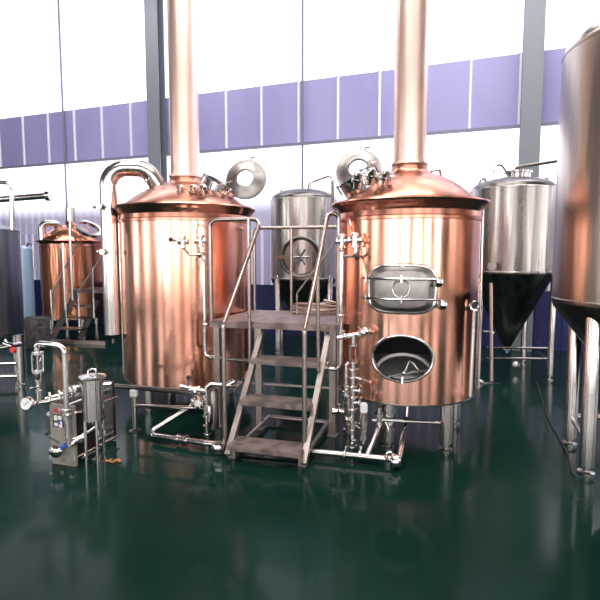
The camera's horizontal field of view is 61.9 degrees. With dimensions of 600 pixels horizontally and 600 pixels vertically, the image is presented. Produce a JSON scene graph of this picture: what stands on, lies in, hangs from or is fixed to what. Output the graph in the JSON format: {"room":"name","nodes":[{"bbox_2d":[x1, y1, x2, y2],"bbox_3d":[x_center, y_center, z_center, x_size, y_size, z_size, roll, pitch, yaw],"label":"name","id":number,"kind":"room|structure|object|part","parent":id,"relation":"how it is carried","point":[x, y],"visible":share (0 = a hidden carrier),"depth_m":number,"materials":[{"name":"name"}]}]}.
{"room":"processing plant","nodes":[
{"label":"processing plant","id":0,"kind":"room"},
{"bbox_2d":[0,48,566,166],"bbox_3d":[1.094,-3.547,9.175,25.740,1.180,0.030,2,5,20],"label":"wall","id":1,"kind":"structure","parent":0,"point":[483,92],"depth_m":9.57,"materials":[{"name":"purple"}]},
{"bbox_2d":[144,0,167,182],"bbox_3d":[-2.998,-3.453,10.481,0.300,8.180,0.240,2,5,20],"label":"trim","id":2,"kind":"structure","parent":1,"relation":"attached to","point":[153,9],"depth_m":10.34,"materials":[{"name":"grey paint"}]},
{"bbox_2d":[0,121,558,168],"bbox_3d":[0.734,-2.967,9.322,25.000,0.050,0.060,2,5,20],"label":"trim","id":3,"kind":"structure","parent":1,"relation":"attached to","point":[554,123],"depth_m":9.55,"materials":[{"name":"blue paint"}]},
{"bbox_2d":[0,0,599,118],"bbox_3d":[1.092,-5.777,8.970,25.740,3.300,0.040,2,5,20],"label":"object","id":4,"kind":"structure","parent":1,"relation":"in","point":[241,44],"depth_m":9.89,"materials":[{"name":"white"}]},
{"bbox_2d":[511,0,545,351],"bbox_3d":[3.721,-3.234,8.046,0.300,8.180,0.240,2,5,20],"label":"trim","id":5,"kind":"structure","parent":1,"relation":"attached to","point":[534,10],"depth_m":7.93,"materials":[{"name":"grey paint"}]},
{"bbox_2d":[0,321,599,599],"bbox_3d":[0.000,1.464,2.140,44.000,0.100,36.000,0,5,0],"label":"floor","id":6,"kind":"structure","parent":0,"point":[504,514],"depth_m":3.26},
{"bbox_2d":[0,180,25,385],"bbox_3d":[-3.827,-0.198,6.194,1.552,2.483,1.050,1,5,15],"label":"water tank","id":7,"kind":"object","parent":6,"relation":"on","point":[11,290],"visible":1,"depth_m":6.12,"materials":[{"name":"metal"}]},
{"bbox_3d":[-3.228,0.562,5.623,0.064,0.071,0.059,0,5,0],"label":"red knob","id":8,"kind":"part","parent":7,"relation":"part of","materials":[{"name":"red plastic"}]},
{"bbox_3d":[-3.701,0.677,6.538,0.096,0.539,0.096,0,5,0],"label":"leg","id":9,"kind":"part","parent":7,"relation":"part of","materials":[{"name":"silver metal"}]},
{"bbox_3d":[-3.442,0.702,6.147,0.096,0.559,0.096,0,5,0],"label":"leg","id":10,"kind":"part","parent":7,"relation":"part of","materials":[{"name":"silver metal"}]},
{"bbox_2d":[0,190,52,333],"bbox_3d":[-4.135,-0.316,7.330,1.251,2.515,0.158,1,5,13],"label":"pipe","id":11,"kind":"object","parent":6,"relation":"on","point":[47,195],"visible":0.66,"depth_m":7.13,"materials":[{"name":"silver metal"}]},
{"bbox_2d":[20,242,35,340],"bbox_3d":[-5.077,-0.153,9.332,0.306,1.833,0.260,-2,5,-20],"label":"tank","id":12,"kind":"object","parent":6,"relation":"on","point":[27,253],"visible":0.64,"depth_m":9.22,"materials":[{"name":"blue"}]},
{"bbox_2d":[24,316,50,348],"bbox_3d":[-4.566,0.558,8.707,0.416,0.528,0.416,0,5,0],"label":"box","id":13,"kind":"object","parent":6,"relation":"on","point":[37,328],"visible":0.88,"depth_m":8.54,"materials":[{"name":"grey metal"}]},
{"bbox_2d":[35,208,103,328],"bbox_3d":[-4.795,-0.653,10.665,1.522,2.589,1.431,0,5,0],"label":"kettle","id":14,"kind":"object","parent":6,"relation":"on","point":[84,257],"visible":0.8,"depth_m":10.19,"materials":[{"name":"orange metal"}]},
{"bbox_3d":[-4.526,0.419,11.127,0.100,0.230,0.100,0,5,0],"label":"leg","id":15,"kind":"part","parent":14,"relation":"part of","materials":[{"name":"silver metal"}]},
{"bbox_2d":[20,341,118,466],"bbox_3d":[-1.728,0.763,3.944,0.377,0.972,0.782,2,6,25],"label":"heat exchanger","id":16,"kind":"object","parent":6,"relation":"on","point":[66,419],"visible":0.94,"depth_m":3.78,"materials":[{"name":"metal"}]},
{"bbox_3d":[-1.936,0.460,3.692,0.060,0.140,0.057,0,5,0],"label":"sight glass","id":17,"kind":"part","parent":16,"relation":"part of","materials":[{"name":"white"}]},
{"bbox_3d":[-1.941,0.713,3.714,0.034,0.122,0.033,0,5,0],"label":"down leg","id":18,"kind":"part","parent":16,"relation":"part of","materials":[{"name":"silver metal"}]},
{"bbox_3d":[-1.810,1.021,3.672,0.080,0.077,0.013,-2,5,-16],"label":"lever","id":19,"kind":"part","parent":16,"relation":"part of","materials":[{"name":"silver metal"}]},
{"bbox_3d":[-1.835,0.921,3.793,0.073,0.091,0.025,0,5,0],"label":"label panel","id":20,"kind":"part","parent":16,"relation":"part of","materials":[{"name":"white paper"}]},
{"bbox_3d":[-1.802,1.027,3.813,0.225,0.470,0.030,2,5,17],"label":"plate","id":21,"kind":"part","parent":16,"relation":"part of","materials":[{"name":"silver metal"}]},
{"bbox_3d":[-1.639,0.845,4.000,0.018,0.018,0.545,2,5,17],"label":"tie rod","id":22,"kind":"part","parent":16,"relation":"part of","materials":[{"name":"silver metal"}]},
{"bbox_3d":[-1.639,1.183,4.030,0.018,0.018,0.545,2,5,17],"label":"tie rod","id":23,"kind":"part","parent":16,"relation":"part of","materials":[{"name":"silver metal"}]},
{"bbox_3d":[-1.670,0.951,4.327,0.155,0.510,0.030,2,5,17],"label":"plate","id":24,"kind":"part","parent":16,"relation":"part of","materials":[{"name":"metal"}]},
{"bbox_2d":[50,228,106,344],"bbox_3d":[-3.885,-0.295,9.455,1.293,2.093,1.280,2,5,20],"label":"stair","id":25,"kind":"structure","parent":6,"relation":"on","point":[82,330],"depth_m":9.29,"materials":[{"name":"metal"}]},
{"bbox_3d":[-4.620,0.272,9.312,0.043,0.919,0.044,0,5,0],"label":"post","id":26,"kind":"part","parent":25,"relation":"part of","materials":[{"name":"silver metal"}]},
{"bbox_3d":[-4.364,-0.319,9.259,0.044,1.464,0.044,0,5,0],"label":"post","id":27,"kind":"part","parent":25,"relation":"part of","materials":[{"name":"silver metal"}]},
{"bbox_3d":[-4.395,-0.591,9.335,0.491,0.925,0.040,-2,6,-26],"label":"handrail","id":28,"kind":"part","parent":25,"relation":"part of","materials":[{"name":"metal"}]},
{"bbox_3d":[-4.226,-0.660,9.228,0.044,1.326,0.044,0,5,0],"label":"post","id":29,"kind":"part","parent":25,"relation":"part of","materials":[{"name":"silver metal"}]},
{"bbox_3d":[-4.115,0.300,9.314,0.044,0.863,0.044,0,5,0],"label":"post","id":30,"kind":"part","parent":25,"relation":"part of","materials":[{"name":"silver metal"}]},
{"bbox_3d":[-3.933,-0.470,9.345,0.488,0.723,0.040,-3,6,-26],"label":"handrail","id":31,"kind":"part","parent":25,"relation":"part of","materials":[{"name":"metal"}]},
{"bbox_3d":[-3.839,-0.128,9.276,0.044,0.930,0.044,0,5,0],"label":"post","id":32,"kind":"part","parent":25,"relation":"part of","materials":[{"name":"silver metal"}]},
{"bbox_2d":[76,368,110,467],"bbox_3d":[-1.582,0.886,3.817,0.225,0.750,0.202,3,6,34],"label":"canister","id":33,"kind":"object","parent":6,"relation":"on","point":[91,385],"visible":1,"depth_m":3.75,"materials":[{"name":"silver metal"}]},
{"bbox_3d":[-1.621,1.081,3.782,0.026,0.369,0.026,0,5,0],"label":"leg","id":34,"kind":"part","parent":33,"relation":"part of","materials":[{"name":"silver metal"}]},
{"bbox_3d":[-1.572,0.572,3.781,0.200,0.036,0.200,0,5,0],"label":"lid","id":35,"kind":"part","parent":33,"relation":"part of","materials":[{"name":"silver metal"}]},
{"bbox_3d":[-1.572,0.542,3.779,0.084,0.058,0.014,0,5,0],"label":"handle","id":36,"kind":"part","parent":33,"relation":"part of","materials":[{"name":"silver metal"}]},
{"bbox_3d":[-1.531,1.081,3.775,0.026,0.369,0.026,0,5,0],"label":"leg","id":37,"kind":"part","parent":33,"relation":"part of","materials":[{"name":"silver metal"}]},
{"bbox_3d":[-1.517,1.073,3.864,0.026,0.369,0.026,0,5,0],"label":"leg","id":38,"kind":"part","parent":33,"relation":"part of","materials":[{"name":"silver metal"}]},
{"bbox_2d":[102,458,120,462],"bbox_3d":[-1.456,1.247,3.879,0.150,0.010,0.080,0,5,0],"label":"dry leaf","id":39,"kind":"object","parent":6,"relation":"on","point":[118,459],"visible":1,"depth_m":3.88,"materials":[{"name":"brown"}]},
{"bbox_2d":[115,383,202,432],"bbox_3d":[-1.319,0.987,4.506,0.952,0.427,0.110,1,5,13],"label":"supply pipe","id":40,"kind":"object","parent":6,"relation":"on","point":[133,389],"visible":0.91,"depth_m":4.50,"materials":[{"name":"metal"}]},
{"bbox_3d":[-1.505,1.001,4.549,0.048,0.350,0.048,0,5,0],"label":"post","id":41,"kind":"part","parent":40,"relation":"part of","materials":[{"name":"silver metal"}]},
{"bbox_2d":[93,0,265,409],"bbox_3d":[-1.245,-2.975,5.276,1.551,8.180,1.549,4,6,35],"label":"kettle","id":42,"kind":"object","parent":6,"relation":"on","point":[152,255],"visible":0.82,"depth_m":5.04,"materials":[{"name":"orange metal"}]},
{"bbox_3d":[-1.574,0.964,5.213,0.100,0.205,0.100,0,5,0],"label":"leg","id":43,"kind":"part","parent":42,"relation":"part of","materials":[{"name":"silver metal"}]},
{"bbox_3d":[-0.584,-1.299,5.328,0.186,0.182,0.050,1,5,8],"label":"sight glass","id":44,"kind":"part","parent":42,"relation":"part of","materials":[{"name":"white"}]},
{"bbox_3d":[-0.580,-1.293,5.362,0.441,0.431,0.146,0,5,0],"label":"hatch lid","id":45,"kind":"part","parent":42,"relation":"part of","materials":[{"name":"metal"}]},
{"bbox_2d":[201,242,346,371],"bbox_3d":[-0.312,0.040,4.455,1.503,1.102,0.198,3,6,27],"label":"pipe","id":46,"kind":"object","parent":42,"relation":"attached to","point":[340,315],"visible":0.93,"depth_m":4.22,"materials":[{"name":"silver metal"}]},
{"bbox_2d":[179,368,255,438],"bbox_3d":[-0.671,0.929,4.476,0.772,0.590,0.236,-3,6,-34],"label":"pump","id":47,"kind":"object","parent":6,"relation":"on","point":[210,400],"visible":0.98,"depth_m":4.35,"materials":[{"name":"silver metal"}]},
{"bbox_3d":[-0.764,0.963,4.414,0.090,0.370,0.090,0,5,0],"label":"motor","id":48,"kind":"part","parent":47,"relation":"part of","materials":[{"name":"metal"}]},
{"bbox_2d":[150,395,390,461],"bbox_3d":[-0.283,1.106,4.039,2.088,0.371,0.521,3,6,27],"label":"pipe","id":49,"kind":"object","parent":6,"relation":"on","point":[217,447],"visible":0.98,"depth_m":3.98,"materials":[{"name":"silver metal"}]},
{"bbox_2d":[208,211,340,466],"bbox_3d":[-0.203,0.205,4.572,1.225,1.972,1.703,1,5,16],"label":"access platform","id":50,"kind":"object","parent":6,"relation":"on","point":[258,320],"visible":0.94,"depth_m":4.31,"materials":[{"name":"metal"}]},
{"bbox_3d":[-0.764,0.710,4.668,0.055,0.940,0.055,1,5,16],"label":"leg","id":51,"kind":"part","parent":50,"relation":"part of","materials":[{"name":"paint"}]},
{"bbox_3d":[-0.522,0.211,4.324,0.429,1.865,0.728,-2,5,-18],"label":"handrail","id":52,"kind":"part","parent":50,"relation":"part of","materials":[{"name":"silver metal"}]},
{"bbox_3d":[-0.452,-0.058,4.453,0.033,1.316,0.033,0,5,0],"label":"post","id":53,"kind":"part","parent":50,"relation":"part of","materials":[{"name":"silver metal"}]},
{"bbox_3d":[-0.466,0.636,5.484,0.055,0.940,0.055,1,5,16],"label":"leg","id":54,"kind":"part","parent":50,"relation":"part of","materials":[{"name":"paint"}]},
{"bbox_3d":[-0.371,0.717,4.582,0.055,0.940,0.055,1,5,16],"label":"leg","id":55,"kind":"part","parent":50,"relation":"part of","materials":[{"name":"paint"}]},
{"bbox_3d":[-0.091,-0.323,5.320,0.031,0.890,0.031,0,5,0],"label":"post","id":56,"kind":"part","parent":50,"relation":"part of","materials":[{"name":"silver metal"}]},
{"bbox_3d":[-0.037,-0.331,5.306,0.974,0.909,0.038,1,5,13],"label":"rail","id":57,"kind":"part","parent":50,"relation":"part of","materials":[{"name":"silver metal"}]},
{"bbox_2d":[292,299,335,313],"bbox_3d":[0.206,0.065,5.213,0.578,0.128,0.465,0,5,0],"label":"hose","id":58,"kind":"object","parent":50,"relation":"on","point":[328,305],"visible":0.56,"depth_m":5.06,"materials":[{"name":"beige"}]},
{"bbox_3d":[0.148,0.198,4.124,0.033,0.794,0.056,3,6,30],"label":"post","id":59,"kind":"part","parent":50,"relation":"part of","materials":[{"name":"silver metal"}]},
{"bbox_3d":[0.153,0.214,4.085,0.103,1.901,0.697,3,6,26],"label":"handrail","id":60,"kind":"part","parent":50,"relation":"part of","materials":[{"name":"silver metal"}]},
{"bbox_3d":[0.291,0.733,4.410,0.055,0.940,0.055,1,5,16],"label":"leg","id":61,"kind":"part","parent":50,"relation":"part of","materials":[{"name":"paint"}]},
{"bbox_3d":[0.387,0.654,5.285,0.055,0.940,0.055,1,5,16],"label":"leg","id":62,"kind":"part","parent":50,"relation":"part of","materials":[{"name":"paint"}]},
{"bbox_2d":[270,174,336,353],"bbox_3d":[0.060,-0.594,8.302,1.098,2.895,1.255,0,5,0],"label":"fermenter","id":63,"kind":"object","parent":6,"relation":"on","point":[298,206],"visible":0.84,"depth_m":7.89,"materials":[{"name":"metal"}]},
{"bbox_3d":[-0.360,0.208,8.131,0.100,1.208,0.100,0,5,0],"label":"leg","id":64,"kind":"part","parent":63,"relation":"part of","materials":[{"name":"silver metal"}]},
{"bbox_3d":[-0.340,0.148,8.799,0.100,1.208,0.100,0,5,0],"label":"leg","id":65,"kind":"part","parent":63,"relation":"part of","materials":[{"name":"silver metal"}]},
{"bbox_3d":[0.480,0.208,8.131,0.100,1.208,0.100,0,5,0],"label":"leg","id":66,"kind":"part","parent":63,"relation":"part of","materials":[{"name":"silver metal"}]},
{"bbox_2d":[330,326,439,468],"bbox_3d":[0.729,0.745,3.925,0.960,1.046,0.541,0,5,0],"label":"valve manifold","id":67,"kind":"object","parent":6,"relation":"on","point":[396,459],"visible":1,"depth_m":3.99,"materials":[{"name":"silver metal"}]},
{"bbox_3d":[0.422,0.430,3.985,0.046,0.129,0.046,0,5,0],"label":"sight glass","id":68,"kind":"part","parent":67,"relation":"part of","materials":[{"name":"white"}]},
{"bbox_2d":[296,0,490,452],"bbox_3d":[0.931,-2.883,4.255,1.438,8.180,1.402,-3,6,-29],"label":"lauter tun","id":69,"kind":"object","parent":6,"relation":"on","point":[410,234],"visible":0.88,"depth_m":4.03,"materials":[{"name":"orange metal"}]},
{"bbox_3d":[0.446,0.961,4.574,0.112,0.325,0.112,0,5,0],"label":"leg","id":70,"kind":"part","parent":69,"relation":"part of","materials":[{"name":"silver metal"}]},
{"bbox_3d":[0.510,-1.160,4.399,0.172,0.161,0.069,1,5,14],"label":"sight glass","id":71,"kind":"part","parent":69,"relation":"part of","materials":[{"name":"white"}]},
{"bbox_3d":[0.519,-1.149,4.435,0.409,0.381,0.173,1,5,14],"label":"hatch lid","id":72,"kind":"part","parent":69,"relation":"part of","materials":[{"name":"metal"}]},
{"bbox_3d":[0.733,1.000,4.141,0.112,0.325,0.112,0,5,0],"label":"leg","id":73,"kind":"part","parent":69,"relation":"part of","materials":[{"name":"silver metal"}]},
{"bbox_3d":[0.798,-0.087,3.929,0.550,0.403,0.087,1,5,16],"label":"hatch frame","id":74,"kind":"part","parent":69,"relation":"part of","materials":[{"name":"silver metal"}]},
{"bbox_3d":[0.797,-0.086,3.924,0.520,0.377,0.104,1,5,16],"label":"hatch door","id":75,"kind":"part","parent":69,"relation":"part of","materials":[{"name":"metal"}]},
{"bbox_3d":[0.814,0.463,3.986,0.504,0.393,0.073,1,5,15],"label":"manway frame","id":76,"kind":"part","parent":69,"relation":"part of","materials":[{"name":"silver metal"}]},
{"bbox_3d":[0.848,0.597,3.985,0.407,0.086,0.048,0,5,-3],"label":"clamp arm","id":77,"kind":"part","parent":69,"relation":"part of","materials":[{"name":"silver metal"}]},
{"bbox_3d":[0.892,0.534,4.006,0.156,0.100,0.040,-1,5,-16],"label":"clamp handle","id":78,"kind":"part","parent":69,"relation":"part of","materials":[{"name":"silver metal"}]},
{"bbox_3d":[1.056,-0.137,3.826,0.068,0.082,0.082,0,5,0],"label":"star knob","id":79,"kind":"part","parent":69,"relation":"part of","materials":[{"name":"silver metal"}]},
{"bbox_3d":[1.093,0.035,3.848,0.068,0.082,0.082,0,5,0],"label":"star knob","id":80,"kind":"part","parent":69,"relation":"part of","materials":[{"name":"silver metal"}]},
{"bbox_3d":[1.200,1.005,4.091,0.112,0.325,0.112,0,5,0],"label":"leg","id":81,"kind":"part","parent":69,"relation":"part of","materials":[{"name":"silver metal"}]},
{"bbox_3d":[1.469,0.947,4.733,0.112,0.325,0.112,0,5,0],"label":"leg","id":82,"kind":"part","parent":69,"relation":"part of","materials":[{"name":"silver metal"}]},
{"bbox_2d":[470,159,556,383],"bbox_3d":[2.849,-0.402,6.723,1.227,2.869,1.234,0,5,0],"label":"fermenter","id":83,"kind":"object","parent":6,"relation":"on","point":[519,221],"visible":0.83,"depth_m":6.32,"materials":[{"name":"metal"}]},
{"bbox_3d":[2.395,0.260,6.670,0.080,1.366,0.080,0,5,0],"label":"leg","id":84,"kind":"part","parent":83,"relation":"part of","materials":[{"name":"silver metal"}]},
{"bbox_3d":[2.605,-1.674,6.476,0.230,0.171,0.024,0,5,0],"label":"lid handle","id":85,"kind":"part","parent":83,"relation":"part of","materials":[{"name":"silver metal"}]},
{"bbox_3d":[3.260,0.208,7.248,0.080,1.366,0.080,0,5,0],"label":"leg","id":86,"kind":"part","parent":83,"relation":"part of","materials":[{"name":"silver metal"}]},
{"bbox_3d":[3.207,0.288,6.359,0.080,1.366,0.080,0,5,0],"label":"leg","id":87,"kind":"part","parent":83,"relation":"part of","materials":[{"name":"silver metal"}]},
{"bbox_2d":[536,381,575,476],"bbox_3d":[2.481,1.150,4.983,0.056,0.016,2.918,2,5,20],"label":"cable","id":88,"kind":"object","parent":6,"relation":"on","point":[554,430],"visible":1,"depth_m":4.41,"materials":[{"name":"black plastic"}]},
{"bbox_2d":[551,19,599,476],"bbox_3d":[2.680,-0.411,3.728,1.418,3.350,1.418,0,5,0],"label":"fermenter","id":89,"kind":"object","parent":6,"relation":"on","point":[575,292],"visible":1,"depth_m":3.59,"materials":[{"name":"metal"}]},
{"bbox_3d":[2.291,0.544,4.189,0.108,1.245,0.108,0,5,0],"label":"leg","id":90,"kind":"part","parent":89,"relation":"part of","materials":[{"name":"silver metal"}]},
{"bbox_3d":[2.105,0.596,3.618,0.108,1.245,0.108,0,5,0],"label":"leg","id":91,"kind":"part","parent":89,"relation":"part of","materials":[{"name":"silver metal"}]},
{"bbox_2d":[20,230,583,351],"bbox_3d":[0.840,-0.308,9.560,25.200,2.100,0.030,2,5,20],"label":"wall","id":92,"kind":"structure","parent":0,"point":[265,294],"depth_m":10.06,"materials":[{"name":"blue paint"}]},
{"bbox_2d":[57,0,67,207],"bbox_3d":[-5.427,-4.039,11.466,0.044,7.190,0.044,0,5,0],"label":"trim","id":93,"kind":"structure","parent":92,"relation":"attached to","point":[58,6],"depth_m":11.40,"materials":[{"name":"blue paint"}]},
{"bbox_2d":[0,125,558,234],"bbox_3d":[0.840,-2.161,9.393,25.200,1.620,0.030,2,5,20],"label":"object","id":94,"kind":"structure","parent":92,"relation":"in","point":[466,158],"depth_m":9.84,"materials":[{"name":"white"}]},
{"bbox_2d":[301,0,303,187],"bbox_3d":[0.048,-3.860,9.481,0.044,7.190,0.044,0,5,0],"label":"trim","id":95,"kind":"structure","parent":92,"relation":"attached to","point":[302,1],"depth_m":9.46,"materials":[{"name":"blue paint"}]}
]}

